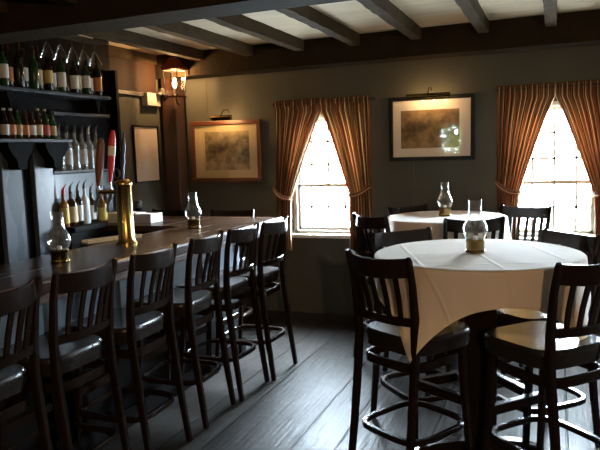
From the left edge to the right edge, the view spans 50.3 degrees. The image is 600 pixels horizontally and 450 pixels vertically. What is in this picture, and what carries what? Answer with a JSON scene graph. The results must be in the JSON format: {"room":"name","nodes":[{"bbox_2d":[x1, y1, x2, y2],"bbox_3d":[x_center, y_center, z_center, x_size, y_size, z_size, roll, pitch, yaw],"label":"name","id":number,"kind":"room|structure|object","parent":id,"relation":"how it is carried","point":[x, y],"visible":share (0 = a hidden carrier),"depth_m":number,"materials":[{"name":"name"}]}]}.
{"room":"bar","nodes":[
{"label":"bar","id":0,"kind":"room"},
{"bbox_2d":[119,79,167,211],"bbox_3d":[-3.078,0.129,2.642,0.200,2.655,8.950,1,7,22],"label":"wall","id":1,"kind":"structure","parent":0,"point":[153,195],"depth_m":6.23,"materials":[{"name":"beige paint"}]},
{"bbox_2d":[109,56,155,92],"bbox_3d":[-1.586,-1.449,6.015,0.020,0.375,0.750,1,7,22],"label":"wall","id":2,"kind":"structure","parent":1,"relation":"attached to","point":[136,76],"depth_m":6.04,"materials":[{"name":"beige paint"}]},
{"bbox_2d":[118,89,161,98],"bbox_3d":[-1.542,-1.250,6.109,0.035,0.040,0.960,1,7,22],"label":"trim","id":3,"kind":"structure","parent":1,"relation":"attached to","point":[122,92],"depth_m":5.99,"materials":[{"name":"beige wood"}]},
{"bbox_2d":[132,125,160,182],"bbox_3d":[-1.496,-0.694,6.254,0.019,0.550,0.410,1,7,22],"label":"framed notice","id":4,"kind":"object","parent":1,"relation":"attached to","point":[146,150],"visible":1,"depth_m":6.25,"materials":[{"name":"black"}]},
{"bbox_2d":[142,88,167,106],"bbox_3d":[-1.411,-1.258,6.287,0.145,0.178,0.297,1,7,22],"label":"emergency light","id":5,"kind":"object","parent":1,"relation":"attached to","point":[149,99],"visible":0.88,"depth_m":6.25,"materials":[{"name":"grey plastic"}]},
{"bbox_2d":[79,0,599,54],"bbox_3d":[-0.020,-1.182,1.242,6.890,0.060,9.310,1,7,22],"label":"ceiling","id":6,"kind":"structure","parent":0,"point":[352,14],"depth_m":4.87,"materials":[{"name":"white paint"}]},
{"bbox_2d":[0,0,7,14],"bbox_3d":[-2.277,-1.216,2.909,0.088,0.097,2.310,1,7,22],"label":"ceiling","id":7,"kind":"structure","parent":6,"relation":"attached to","point":[3,3],"depth_m":3.94,"materials":[{"name":"black wood"}]},
{"bbox_2d":[48,0,76,5],"bbox_3d":[-1.781,-1.210,2.709,0.088,0.098,2.310,1,7,22],"label":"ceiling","id":8,"kind":"structure","parent":6,"relation":"attached to","point":[62,2],"depth_m":3.72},
{"bbox_2d":[58,35,108,45],"bbox_3d":[-1.700,-1.439,4.738,0.130,0.105,0.720,1,7,22],"label":"glass rack","id":9,"kind":"object","parent":6,"relation":"hanging from","point":[94,41],"visible":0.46,"depth_m":4.89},
{"bbox_2d":[108,45,156,64],"bbox_3d":[-1.849,-1.511,5.386,0.088,0.098,2.100,1,7,22],"label":"ceiling beam","id":10,"kind":"structure","parent":6,"relation":"attached to","point":[114,51],"depth_m":5.97,"materials":[{"name":"brown wood"}]},
{"bbox_2d":[82,29,202,60],"bbox_3d":[-1.358,-1.505,5.188,0.088,0.098,2.100,1,7,22],"label":"ceiling beam","id":11,"kind":"structure","parent":6,"relation":"attached to","point":[125,37],"depth_m":5.35,"materials":[{"name":"wood"}]},
{"bbox_2d":[0,0,351,43],"bbox_3d":[0.724,-1.282,3.090,6.490,0.207,0.275,1,7,22],"label":"ceiling beam","id":12,"kind":"structure","parent":6,"relation":"attached to","point":[25,20],"depth_m":3.74,"materials":[{"name":"black wood"}]},
{"bbox_2d":[144,22,252,55],"bbox_3d":[-0.861,-1.499,4.989,0.087,0.098,2.100,1,7,22],"label":"ceiling beam","id":13,"kind":"structure","parent":6,"relation":"attached to","point":[178,29],"depth_m":5.14,"materials":[{"name":"wood"}]},
{"bbox_2d":[206,14,303,50],"bbox_3d":[-0.393,-1.493,4.801,0.087,0.098,2.100,1,7,22],"label":"ceiling beam","id":14,"kind":"structure","parent":6,"relation":"attached to","point":[240,23],"depth_m":4.93,"materials":[{"name":"wood"}]},
{"bbox_2d":[276,6,359,45],"bbox_3d":[0.094,-1.488,4.605,0.088,0.098,2.100,1,7,22],"label":"ceiling beam","id":15,"kind":"structure","parent":6,"relation":"attached to","point":[307,15],"depth_m":4.71,"materials":[{"name":"grey wood"}]},
{"bbox_2d":[155,9,599,79],"bbox_3d":[1.601,-1.545,5.265,6.490,0.232,0.255,1,7,22],"label":"ceiling beam","id":16,"kind":"structure","parent":6,"relation":"attached to","point":[577,28],"depth_m":5.43,"materials":[{"name":"black wood"}]},
{"bbox_2d":[356,0,421,39],"bbox_3d":[0.588,-1.482,4.406,0.088,0.098,2.100,1,7,22],"label":"ceiling beam","id":17,"kind":"structure","parent":6,"relation":"attached to","point":[386,10],"depth_m":4.54,"materials":[{"name":"wood"}]},
{"bbox_2d":[455,0,488,32],"bbox_3d":[1.095,-1.476,4.203,0.087,0.098,2.100,1,7,22],"label":"ceiling beam","id":18,"kind":"structure","parent":6,"relation":"attached to","point":[471,9],"depth_m":4.53,"materials":[{"name":"grey wood"}]},
{"bbox_2d":[542,0,556,26],"bbox_3d":[1.567,-1.470,4.013,0.087,0.098,2.100,1,7,22],"label":"ceiling beam","id":19,"kind":"structure","parent":6,"relation":"attached to","point":[550,6],"depth_m":4.46,"materials":[{"name":"grey wood"}]},
{"bbox_2d":[103,316,599,449],"bbox_3d":[0.071,1.524,1.549,6.890,0.080,9.310,1,7,22],"label":"floor","id":20,"kind":"structure","parent":0,"point":[307,406],"depth_m":4.16,"materials":[{"name":"grey wood"}]},
{"bbox_2d":[0,275,52,449],"bbox_3d":[-1.359,0.817,2.672,0.539,1.170,0.440,1,7,21],"label":"bar stool","id":21,"kind":"object","parent":20,"relation":"on","point":[12,375],"visible":1,"depth_m":2.67,"materials":[{"name":"brown wood"}]},
{"bbox_2d":[0,37,121,264],"bbox_3d":[-2.122,-0.087,4.287,0.337,2.650,3.140,1,7,22],"label":"bar","id":22,"kind":"object","parent":20,"relation":"on","point":[33,177],"visible":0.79,"depth_m":4.85,"materials":[{"name":"black wood"}]},
{"bbox_2d":[0,44,9,85],"bbox_3d":[-2.032,-1.089,4.379,0.065,0.291,0.065,1,7,22],"label":"wine bottle","id":23,"kind":"object","parent":22,"relation":"on","point":[4,70],"visible":0.9,"depth_m":4.36,"materials":[{"name":"green glass"}]},
{"bbox_2d":[0,108,9,137],"bbox_3d":[-2.030,-0.698,4.395,0.061,0.211,0.061,1,7,22],"label":"beer bottle","id":24,"kind":"object","parent":22,"relation":"on","point":[4,122],"visible":0.88,"depth_m":4.37,"materials":[{"name":"black"}]},
{"bbox_2d":[4,44,13,86],"bbox_3d":[-2.034,-1.107,4.453,0.065,0.311,0.065,1,7,22],"label":"wine bottle","id":25,"kind":"object","parent":22,"relation":"on","point":[6,49],"visible":0.61,"depth_m":4.44,"materials":[{"name":"black"}]},
{"bbox_2d":[8,108,16,138],"bbox_3d":[-2.009,-0.705,4.448,0.061,0.211,0.061,1,7,22],"label":"beer bottle","id":26,"kind":"object","parent":22,"relation":"on","point":[13,132],"visible":0.8,"depth_m":4.43,"materials":[{"name":"brown glass"}]},
{"bbox_2d":[14,109,22,138],"bbox_3d":[-1.987,-0.711,4.503,0.061,0.211,0.061,1,7,22],"label":"beer bottle","id":27,"kind":"object","parent":22,"relation":"on","point":[19,127],"visible":0.88,"depth_m":4.48,"materials":[{"name":"green glass"}]},
{"bbox_2d":[14,42,24,87],"bbox_3d":[-1.981,-1.125,4.504,0.063,0.331,0.063,1,7,22],"label":"wine bottle","id":28,"kind":"object","parent":22,"relation":"on","point":[18,60],"visible":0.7,"depth_m":4.49,"materials":[{"name":"black glass"}]},
{"bbox_2d":[20,49,28,87],"bbox_3d":[-1.982,-1.113,4.582,0.065,0.291,0.065,1,7,22],"label":"wine bottle","id":29,"kind":"object","parent":22,"relation":"on","point":[26,75],"visible":0.5,"depth_m":4.57,"materials":[{"name":"black"}]},
{"bbox_2d":[21,109,29,138],"bbox_3d":[-1.962,-0.719,4.562,0.061,0.211,0.061,1,7,22],"label":"beer bottle","id":30,"kind":"object","parent":22,"relation":"on","point":[26,127],"visible":0.85,"depth_m":4.54,"materials":[{"name":"brown glass"}]},
{"bbox_2d":[28,110,36,138],"bbox_3d":[-1.939,-0.726,4.620,0.061,0.211,0.061,1,7,22],"label":"beer bottle","id":31,"kind":"object","parent":22,"relation":"on","point":[33,131],"visible":0.88,"depth_m":4.60,"materials":[{"name":"brown glass"}]},
{"bbox_2d":[29,47,39,88],"bbox_3d":[-1.929,-1.131,4.633,0.063,0.311,0.063,1,7,22],"label":"wine bottle","id":32,"kind":"object","parent":22,"relation":"on","point":[33,64],"visible":0.83,"depth_m":4.61,"materials":[{"name":"green glass"}]},
{"bbox_2d":[0,138,72,142],"bbox_3d":[-2.281,-0.509,3.857,0.240,0.025,2.330,1,7,22],"label":"shelf","id":33,"kind":"object","parent":22,"relation":"attached to","point":[2,140],"depth_m":4.53,"materials":[{"name":"grey wood"}]},
{"bbox_2d":[34,108,43,138],"bbox_3d":[-1.915,-0.740,4.680,0.061,0.223,0.061,1,7,22],"label":"beer bottle","id":34,"kind":"object","parent":22,"relation":"on","point":[39,125],"visible":0.84,"depth_m":4.66,"materials":[{"name":"brown glass"}]},
{"bbox_2d":[34,46,43,89],"bbox_3d":[-1.931,-1.149,4.708,0.065,0.331,0.065,1,7,22],"label":"wine bottle","id":35,"kind":"object","parent":22,"relation":"on","point":[37,59],"visible":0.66,"depth_m":4.69,"materials":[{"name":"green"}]},
{"bbox_2d":[42,109,50,138],"bbox_3d":[-1.889,-0.748,4.744,0.061,0.223,0.061,1,7,22],"label":"beer bottle","id":36,"kind":"object","parent":22,"relation":"on","point":[46,126],"visible":0.86,"depth_m":4.72,"materials":[{"name":"green glass"}]},
{"bbox_2d":[43,52,53,90],"bbox_3d":[-1.877,-1.137,4.763,0.065,0.291,0.065,1,7,22],"label":"wine bottle","id":37,"kind":"object","parent":22,"relation":"on","point":[47,68],"visible":0.86,"depth_m":4.74,"materials":[{"name":"black"}]},
{"bbox_2d":[48,51,56,90],"bbox_3d":[-1.879,-1.156,4.837,0.065,0.311,0.065,1,7,22],"label":"wine bottle","id":38,"kind":"object","parent":22,"relation":"on","point":[49,52],"visible":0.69,"depth_m":4.82,"materials":[{"name":"black"}]},
{"bbox_2d":[49,111,56,138],"bbox_3d":[-1.864,-0.750,4.807,0.061,0.211,0.061,1,7,22],"label":"beer bottle","id":39,"kind":"object","parent":22,"relation":"on","point":[53,129],"visible":0.84,"depth_m":4.79,"materials":[{"name":"green glass"}]},
{"bbox_2d":[0,85,110,100],"bbox_3d":[-2.201,-0.885,4.044,0.240,0.025,2.820,1,7,22],"label":"shelf","id":40,"kind":"object","parent":22,"relation":"attached to","point":[18,92],"depth_m":4.78,"materials":[{"name":"grey wood"}]},
{"bbox_2d":[56,49,66,91],"bbox_3d":[-1.826,-1.173,4.888,0.065,0.331,0.065,1,7,22],"label":"wine bottle","id":41,"kind":"object","parent":22,"relation":"on","point":[61,74],"visible":0.88,"depth_m":4.87,"materials":[{"name":"green glass"}]},
{"bbox_2d":[59,185,69,226],"bbox_3d":[-1.815,-0.147,4.921,0.070,0.324,0.070,1,7,22],"label":"liquor bottle","id":42,"kind":"object","parent":22,"relation":"on","point":[64,206],"visible":1,"depth_m":4.90,"materials":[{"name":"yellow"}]},
{"bbox_2d":[62,56,69,92],"bbox_3d":[-1.827,-1.162,4.966,0.063,0.291,0.063,1,7,22],"label":"wine bottle","id":43,"kind":"object","parent":22,"relation":"on","point":[63,57],"visible":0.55,"depth_m":4.95,"materials":[{"name":"black"}]},
{"bbox_2d":[63,124,73,170],"bbox_3d":[-1.853,-0.618,5.093,0.074,0.369,0.074,1,7,22],"label":"liquor bottle","id":44,"kind":"object","parent":22,"relation":"on","point":[68,158],"visible":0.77,"depth_m":5.07,"materials":[{"name":"clear glass"}]},
{"bbox_2d":[66,182,78,225],"bbox_3d":[-1.785,-0.164,4.994,0.091,0.339,0.091,1,7,22],"label":"liquor bottle","id":45,"kind":"object","parent":22,"relation":"on","point":[73,208],"visible":0.87,"depth_m":4.97,"materials":[{"name":"brown glass"}]},
{"bbox_2d":[69,54,78,93],"bbox_3d":[-1.774,-1.180,5.018,0.065,0.311,0.065,1,7,22],"label":"wine bottle","id":46,"kind":"object","parent":22,"relation":"on","point":[74,80],"visible":0.88,"depth_m":5.00,"materials":[{"name":"black"}]},
{"bbox_2d":[74,53,81,93],"bbox_3d":[-1.776,-1.198,5.092,0.065,0.331,0.065,1,7,22],"label":"wine bottle","id":47,"kind":"object","parent":22,"relation":"on","point":[75,55],"visible":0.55,"depth_m":5.08,"materials":[{"name":"black"}]},
{"bbox_2d":[48,111,109,117],"bbox_3d":[-1.807,-0.906,5.266,0.060,0.025,0.670,1,7,22],"label":"shelf","id":48,"kind":"object","parent":22,"relation":"attached to","point":[56,114],"depth_m":5.24,"materials":[{"name":"grey wood"}]},
{"bbox_2d":[75,181,83,224],"bbox_3d":[-1.755,-0.174,5.067,0.070,0.342,0.070,1,7,22],"label":"liquor bottle","id":49,"kind":"object","parent":22,"relation":"on","point":[78,199],"visible":0.83,"depth_m":5.05,"materials":[{"name":"black"}]},
{"bbox_2d":[53,169,107,173],"bbox_3d":[-1.806,-0.438,5.201,0.120,0.015,0.660,1,7,22],"label":"shelf","id":50,"kind":"object","parent":22,"relation":"attached to","point":[55,171],"depth_m":5.18,"materials":[{"name":"grey wood"}]},
{"bbox_2d":[57,222,106,232],"bbox_3d":[-1.770,0.016,5.091,0.280,0.040,0.380,1,7,22],"label":"countertop","id":51,"kind":"structure","parent":22,"relation":"on","point":[96,225],"depth_m":4.96,"materials":[{"name":"black wood"}]},
{"bbox_2d":[78,126,87,163],"bbox_3d":[-1.788,-0.638,5.253,0.074,0.369,0.074,1,7,22],"label":"liquor bottle","id":52,"kind":"object","parent":22,"relation":"on","point":[82,154],"visible":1,"depth_m":5.23,"materials":[{"name":"clear glass"}]},
{"bbox_2d":[81,180,90,223],"bbox_3d":[-1.728,-0.188,5.136,0.074,0.351,0.074,1,7,22],"label":"liquor bottle","id":53,"kind":"object","parent":22,"relation":"on","point":[86,202],"visible":0.89,"depth_m":5.12,"materials":[{"name":"white"}]},
{"bbox_2d":[82,59,90,94],"bbox_3d":[-1.722,-1.186,5.147,0.065,0.291,0.065,1,7,22],"label":"wine bottle","id":54,"kind":"object","parent":22,"relation":"on","point":[86,83],"visible":0.85,"depth_m":5.13,"materials":[{"name":"green"}]},
{"bbox_2d":[86,58,93,94],"bbox_3d":[-1.724,-1.204,5.221,0.065,0.311,0.065,1,7,22],"label":"wine bottle","id":55,"kind":"object","parent":22,"relation":"on","point":[87,59],"visible":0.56,"depth_m":5.21,"materials":[{"name":"black"}]},
{"bbox_2d":[89,184,96,222],"bbox_3d":[-1.699,-0.179,5.207,0.066,0.315,0.066,1,7,22],"label":"liquor bottle","id":56,"kind":"object","parent":22,"relation":"on","point":[93,215],"visible":0.78,"depth_m":5.19,"materials":[{"name":"black"}]},
{"bbox_2d":[92,125,97,162],"bbox_3d":[-1.724,-0.658,5.411,0.074,0.369,0.074,1,7,22],"label":"liquor bottle","id":57,"kind":"object","parent":22,"relation":"on","point":[95,132],"visible":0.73,"depth_m":5.39,"materials":[{"name":"clear glass"}]},
{"bbox_2d":[93,56,102,95],"bbox_3d":[-1.671,-1.222,5.272,0.065,0.331,0.065,1,7,22],"label":"wine bottle","id":58,"kind":"object","parent":22,"relation":"on","point":[97,80],"visible":0.84,"depth_m":5.25,"materials":[{"name":"black"}]},
{"bbox_2d":[97,185,107,223],"bbox_3d":[-1.654,-0.170,5.347,0.078,0.324,0.078,1,7,22],"label":"liquor bottle","id":59,"kind":"object","parent":22,"relation":"on","point":[102,214],"visible":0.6,"depth_m":5.32,"materials":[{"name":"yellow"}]},
{"bbox_2d":[0,258,130,449],"bbox_3d":[-1.162,0.762,3.098,0.539,1.170,0.440,1,7,22],"label":"bar stool","id":60,"kind":"object","parent":20,"relation":"on","point":[60,352],"visible":0.87,"depth_m":3.01,"materials":[{"name":"brown wood"}]},
{"bbox_2d":[71,242,192,449],"bbox_3d":[-0.957,0.702,3.571,0.539,1.170,0.440,0,7,20],"label":"bar stool","id":61,"kind":"object","parent":20,"relation":"on","point":[132,325],"visible":0.78,"depth_m":3.47,"materials":[{"name":"brown wood"}]},
{"bbox_2d":[0,216,283,449],"bbox_3d":[-1.717,0.746,3.648,1.580,1.111,4.670,1,7,22],"label":"bar counter","id":62,"kind":"object","parent":20,"relation":"on","point":[156,237],"depth_m":3.84,"materials":[{"name":"brown wood"}]},
{"bbox_2d":[46,213,70,262],"bbox_3d":[-1.290,0.064,3.417,0.124,0.268,0.124,1,7,22],"label":"lamp","id":63,"kind":"object","parent":62,"relation":"on","point":[59,254],"visible":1,"depth_m":3.39,"materials":[{"name":"gold metal"}]},
{"bbox_2d":[82,233,141,243],"bbox_3d":[-1.253,0.090,4.274,0.080,0.022,0.400,4,9,44],"label":"drip tray","id":64,"kind":"object","parent":62,"relation":"on","point":[110,238],"visible":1,"depth_m":4.20,"materials":[{"name":"beige wood"}]},
{"bbox_2d":[94,130,137,244],"bbox_3d":[-1.187,-0.241,4.069,0.285,0.721,0.132,1,7,22],"label":"tower","id":65,"kind":"object","parent":62,"relation":"on","point":[123,189],"visible":1,"depth_m":4.03,"materials":[{"name":"gold metal"}]},
{"bbox_2d":[94,189,100,212],"bbox_3d":[-1.298,-0.154,4.098,0.060,0.151,0.032,1,7,22],"label":"faucet","id":66,"kind":"object","parent":65,"relation":"on","point":[98,191],"depth_m":4.08,"materials":[{"name":"silver metal"}]},
{"bbox_2d":[106,188,113,211],"bbox_3d":[-1.226,-0.159,4.117,0.060,0.151,0.032,1,7,22],"label":"faucet","id":67,"kind":"object","parent":65,"relation":"on","point":[110,197],"depth_m":4.11,"materials":[{"name":"silver metal"}]},
{"bbox_2d":[108,211,162,222],"bbox_3d":[-1.420,-0.068,5.450,0.470,0.082,0.170,1,7,22],"label":"box","id":68,"kind":"object","parent":62,"relation":"on","point":[139,217],"visible":0.76,"depth_m":5.36,"materials":[{"name":"grey plastic"}]},
{"bbox_2d":[134,200,142,211],"bbox_3d":[-1.432,-0.136,5.685,0.072,0.165,0.072,1,7,22],"label":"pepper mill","id":69,"kind":"object","parent":62,"relation":"on","point":[138,204],"visible":0.7,"depth_m":5.66,"materials":[{"name":"black wood"}]},
{"bbox_2d":[185,192,201,228],"bbox_3d":[-0.805,-0.112,4.821,0.124,0.268,0.124,1,7,22],"label":"lamp","id":70,"kind":"object","parent":62,"relation":"on","point":[193,223],"visible":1,"depth_m":4.79,"materials":[{"name":"gold metal"}]},
{"bbox_2d":[152,209,190,215],"bbox_3d":[-1.263,0.455,5.840,0.440,1.170,0.539,1,7,23],"label":"bar stool","id":71,"kind":"object","parent":20,"relation":"on","point":[164,212],"visible":0.04,"depth_m":6.01,"materials":[{"name":"brown wood"}]},
{"bbox_2d":[161,78,189,209],"bbox_3d":[-1.245,-0.262,6.549,0.160,2.430,0.160,1,7,22],"label":"pillar","id":72,"kind":"structure","parent":20,"relation":"on","point":[173,113],"depth_m":6.43,"materials":[{"name":"brown wood"}]},
{"bbox_2d":[160,56,187,104],"bbox_3d":[-1.205,-1.410,6.184,0.195,0.480,0.221,1,7,22],"label":"wall lantern","id":73,"kind":"object","parent":72,"relation":"attached to","point":[173,64],"visible":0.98,"depth_m":6.13,"materials":[{"name":"black metal"}]},
{"bbox_2d":[134,230,235,428],"bbox_3d":[-0.754,0.636,4.095,0.539,1.170,0.440,0,7,19],"label":"bar stool","id":74,"kind":"object","parent":20,"relation":"on","point":[190,300],"visible":0.77,"depth_m":3.97,"materials":[{"name":"brown wood"}]},
{"bbox_2d":[176,222,269,401],"bbox_3d":[-0.556,0.581,4.521,0.539,1.170,0.440,1,7,23],"label":"bar stool","id":75,"kind":"object","parent":20,"relation":"on","point":[232,285],"visible":0.76,"depth_m":4.42,"materials":[{"name":"dark espresso wood"},{"name":"black leather"}]},
{"bbox_2d":[211,209,256,334],"bbox_3d":[-0.661,0.462,5.598,0.440,1.170,0.539,1,7,21],"label":"bar stool","id":76,"kind":"object","parent":20,"relation":"on","point":[214,213],"visible":0.1,"depth_m":5.75,"materials":[{"name":"brown wood"}]},
{"bbox_2d":[215,216,297,380],"bbox_3d":[-0.352,0.532,4.893,0.539,1.170,0.440,1,7,24],"label":"bar stool","id":77,"kind":"object","parent":20,"relation":"on","point":[266,274],"visible":0.62,"depth_m":4.78,"materials":[{"name":"dark espresso wood"},{"name":"black leather"}]},
{"bbox_2d":[353,212,390,370],"bbox_3d":[0.730,0.480,5.029,0.539,1.170,0.440,-6,7,-29],"label":"bar stool","id":78,"kind":"object","parent":20,"relation":"on","point":[361,223],"visible":0.21,"depth_m":4.87,"materials":[{"name":"brown wood"}]},
{"bbox_2d":[387,204,428,215],"bbox_3d":[1.049,0.427,5.400,0.440,1.170,0.539,-5,7,-28],"label":"bar stool","id":79,"kind":"object","parent":20,"relation":"on","point":[391,211],"visible":0.06,"depth_m":5.57,"materials":[{"name":"brown wood"}]},
{"bbox_2d":[345,249,472,449],"bbox_3d":[0.547,0.693,3.207,0.539,1.170,0.440,-7,8,-38],"label":"bar stool","id":80,"kind":"object","parent":20,"relation":"on","point":[383,333],"visible":0.85,"depth_m":3.09,"materials":[{"name":"brown wood"}]},
{"bbox_2d":[368,227,456,438],"bbox_3d":[0.703,0.626,3.752,0.440,1.170,0.539,-4,7,-21],"label":"bar stool","id":81,"kind":"object","parent":20,"relation":"on","point":[380,240],"visible":0.2,"depth_m":3.88,"materials":[{"name":"brown wood"}]},
{"bbox_2d":[433,216,505,382],"bbox_3d":[1.221,0.502,4.693,0.440,1.170,0.539,-2,6,0],"label":"bar stool","id":82,"kind":"object","parent":20,"relation":"on","point":[495,224],"visible":0.09,"depth_m":4.40,"materials":[{"name":"brown wood"}]},
{"bbox_2d":[415,309,535,449],"bbox_3d":[0.928,0.693,3.362,1.016,1.104,1.016,-2,6,1],"label":"table","id":83,"kind":"object","parent":20,"relation":"on","point":[479,323],"visible":0.26,"depth_m":3.30,"materials":[{"name":"brown wood"}]},
{"bbox_2d":[374,239,590,363],"bbox_3d":[0.916,0.359,3.327,1.087,0.441,1.085,1,7,22],"label":"tablecloth","id":84,"kind":"object","parent":83,"relation":"on","point":[453,284],"visible":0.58,"depth_m":2.90,"materials":[{"name":"white fabric"}]},
{"bbox_2d":[463,200,487,253],"bbox_3d":[0.900,0.007,3.286,0.124,0.268,0.124,1,7,22],"label":"lamp","id":85,"kind":"object","parent":84,"relation":"on","point":[475,245],"visible":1,"depth_m":3.26,"materials":[{"name":"clear glass"}]},
{"bbox_2d":[500,205,551,366],"bbox_3d":[1.682,0.446,5.048,0.440,1.170,0.539,4,9,44],"label":"bar stool","id":86,"kind":"object","parent":20,"relation":"on","point":[541,213],"visible":0.1,"depth_m":5.15,"materials":[{"name":"brown wood"}]},
{"bbox_2d":[482,262,599,449],"bbox_3d":[1.163,0.701,2.951,0.440,1.170,0.539,-5,7,-26],"label":"bar stool","id":87,"kind":"object","parent":20,"relation":"on","point":[548,346],"visible":1,"depth_m":2.82,"materials":[{"name":"brown wood"}]},
{"bbox_2d":[497,228,599,449],"bbox_3d":[1.324,0.629,3.538,0.539,1.170,0.440,-4,7,-20],"label":"bar stool","id":88,"kind":"object","parent":20,"relation":"on","point":[507,316],"visible":0.27,"depth_m":3.43,"materials":[{"name":"brown wood"}]},
{"bbox_3d":[1.181,0.480,5.165,0.910,1.104,0.910,-1,7,12],"label":"table","id":89,"kind":"object","parent":20,"relation":"on","visible":0},
{"bbox_2d":[384,211,510,247],"bbox_3d":[1.167,0.123,5.126,0.962,0.394,0.962,4,9,40],"label":"tablecloth","id":90,"kind":"object","parent":89,"relation":"on","point":[422,219],"visible":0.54,"depth_m":4.89,"materials":[{"name":"white fabric"}]},
{"bbox_2d":[437,182,452,216],"bbox_3d":[1.153,-0.206,5.089,0.124,0.268,0.124,1,7,22],"label":"lamp","id":91,"kind":"object","parent":90,"relation":"on","point":[444,211],"visible":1,"depth_m":5.07,"materials":[{"name":"gold metal"}]},
{"bbox_2d":[183,45,599,322],"bbox_3d":[1.721,-0.367,5.600,6.890,2.655,0.180,1,7,22],"label":"wall","id":92,"kind":"structure","parent":0,"point":[318,279],"depth_m":5.88,"materials":[{"name":"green paint"}]},
{"bbox_2d":[210,109,231,120],"bbox_3d":[-0.739,-1.083,6.297,0.224,0.116,0.194,1,7,22],"label":"picture light","id":93,"kind":"object","parent":92,"relation":"attached to","point":[221,117],"visible":1,"depth_m":6.22,"materials":[{"name":"gold metal"}]},
{"bbox_2d":[190,119,262,181],"bbox_3d":[-0.747,-0.740,6.429,0.790,0.615,0.032,1,7,22],"label":"framed picture","id":94,"kind":"object","parent":92,"relation":"attached to","point":[227,150],"visible":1,"depth_m":6.43,"materials":[{"name":"wood"},{"name":"paper"}]},
{"bbox_2d":[204,131,249,169],"bbox_3d":[-0.734,-0.746,6.428,0.500,0.385,0.001,1,7,22],"label":"print","id":95,"kind":"object","parent":94,"relation":"attached to","point":[223,150],"depth_m":6.43},
{"bbox_2d":[292,115,349,238],"bbox_3d":[0.260,-0.466,6.128,0.809,1.170,0.210,1,7,22],"label":"window","id":96,"kind":"structure","parent":92,"relation":"in","point":[301,231],"depth_m":6.19,"materials":[{"name":"beige paint"}]},
{"bbox_2d":[271,97,374,105],"bbox_3d":[0.203,-1.148,5.969,0.996,0.024,0.085,1,7,22],"label":"curtain rod","id":97,"kind":"object","parent":92,"relation":"attached to","point":[371,98],"visible":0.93,"depth_m":5.90,"materials":[{"name":"black metal"}]},
{"bbox_2d":[273,98,320,250],"bbox_3d":[-0.030,-0.465,6.078,0.509,1.438,0.118,1,7,22],"label":"curtain","id":98,"kind":"object","parent":97,"relation":"hanging from","point":[295,124],"visible":0.87,"depth_m":6.09,"materials":[{"name":"brown fabric"}]},
{"bbox_2d":[321,95,371,252],"bbox_3d":[0.423,-0.460,5.896,0.468,1.438,0.118,1,7,22],"label":"curtain","id":99,"kind":"object","parent":97,"relation":"hanging from","point":[347,122],"visible":0.83,"depth_m":5.87,"materials":[{"name":"brown fabric"}]},
{"bbox_2d":[243,308,599,337],"bbox_3d":[1.727,0.921,5.651,6.490,0.085,0.022,1,7,22],"label":"baseboard","id":100,"kind":"structure","parent":92,"relation":"attached to","point":[280,314],"depth_m":6.28,"materials":[{"name":"black wood"}]},
{"bbox_2d":[406,87,449,100],"bbox_3d":[1.122,-1.142,5.539,0.374,0.116,0.194,1,7,22],"label":"picture light","id":101,"kind":"object","parent":92,"relation":"attached to","point":[439,95],"visible":1,"depth_m":5.46,"materials":[{"name":"gold metal"}]},
{"bbox_2d":[389,93,474,160],"bbox_3d":[1.156,-0.854,5.646,0.750,0.565,0.032,1,7,22],"label":"framed picture","id":102,"kind":"object","parent":92,"relation":"attached to","point":[444,128],"visible":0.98,"depth_m":5.65,"materials":[{"name":"black"}]},
{"bbox_2d":[401,108,459,148],"bbox_3d":[1.147,-0.851,5.656,0.515,0.335,0.001,1,7,22],"label":"print","id":103,"kind":"object","parent":102,"relation":"attached to","point":[421,128],"depth_m":5.65},
{"bbox_2d":[494,83,598,92],"bbox_3d":[2.082,-1.126,5.214,0.956,0.024,0.085,1,7,22],"label":"curtain rod","id":104,"kind":"object","parent":92,"relation":"attached to","point":[495,90],"visible":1,"depth_m":5.23,"materials":[{"name":"black metal"}]},
{"bbox_2d":[495,83,554,239],"bbox_3d":[1.864,-0.442,5.317,0.467,1.438,0.118,1,7,22],"label":"curtain","id":105,"kind":"object","parent":104,"relation":"hanging from","point":[521,114],"visible":0.77,"depth_m":5.33,"materials":[{"name":"brown fabric"}]},
{"bbox_2d":[555,79,599,258],"bbox_3d":[2.298,-0.437,5.142,0.469,1.438,0.118,1,7,22],"label":"curtain","id":106,"kind":"object","parent":104,"relation":"hanging from","point":[580,105],"visible":0.89,"depth_m":5.14,"materials":[{"name":"brown fabric"}]},
{"bbox_2d":[519,101,595,241],"bbox_3d":[2.135,-0.444,5.374,0.815,1.170,0.210,1,7,22],"label":"window","id":107,"kind":"structure","parent":92,"relation":"in","point":[555,105],"depth_m":5.38,"materials":[{"name":"beige paint"}]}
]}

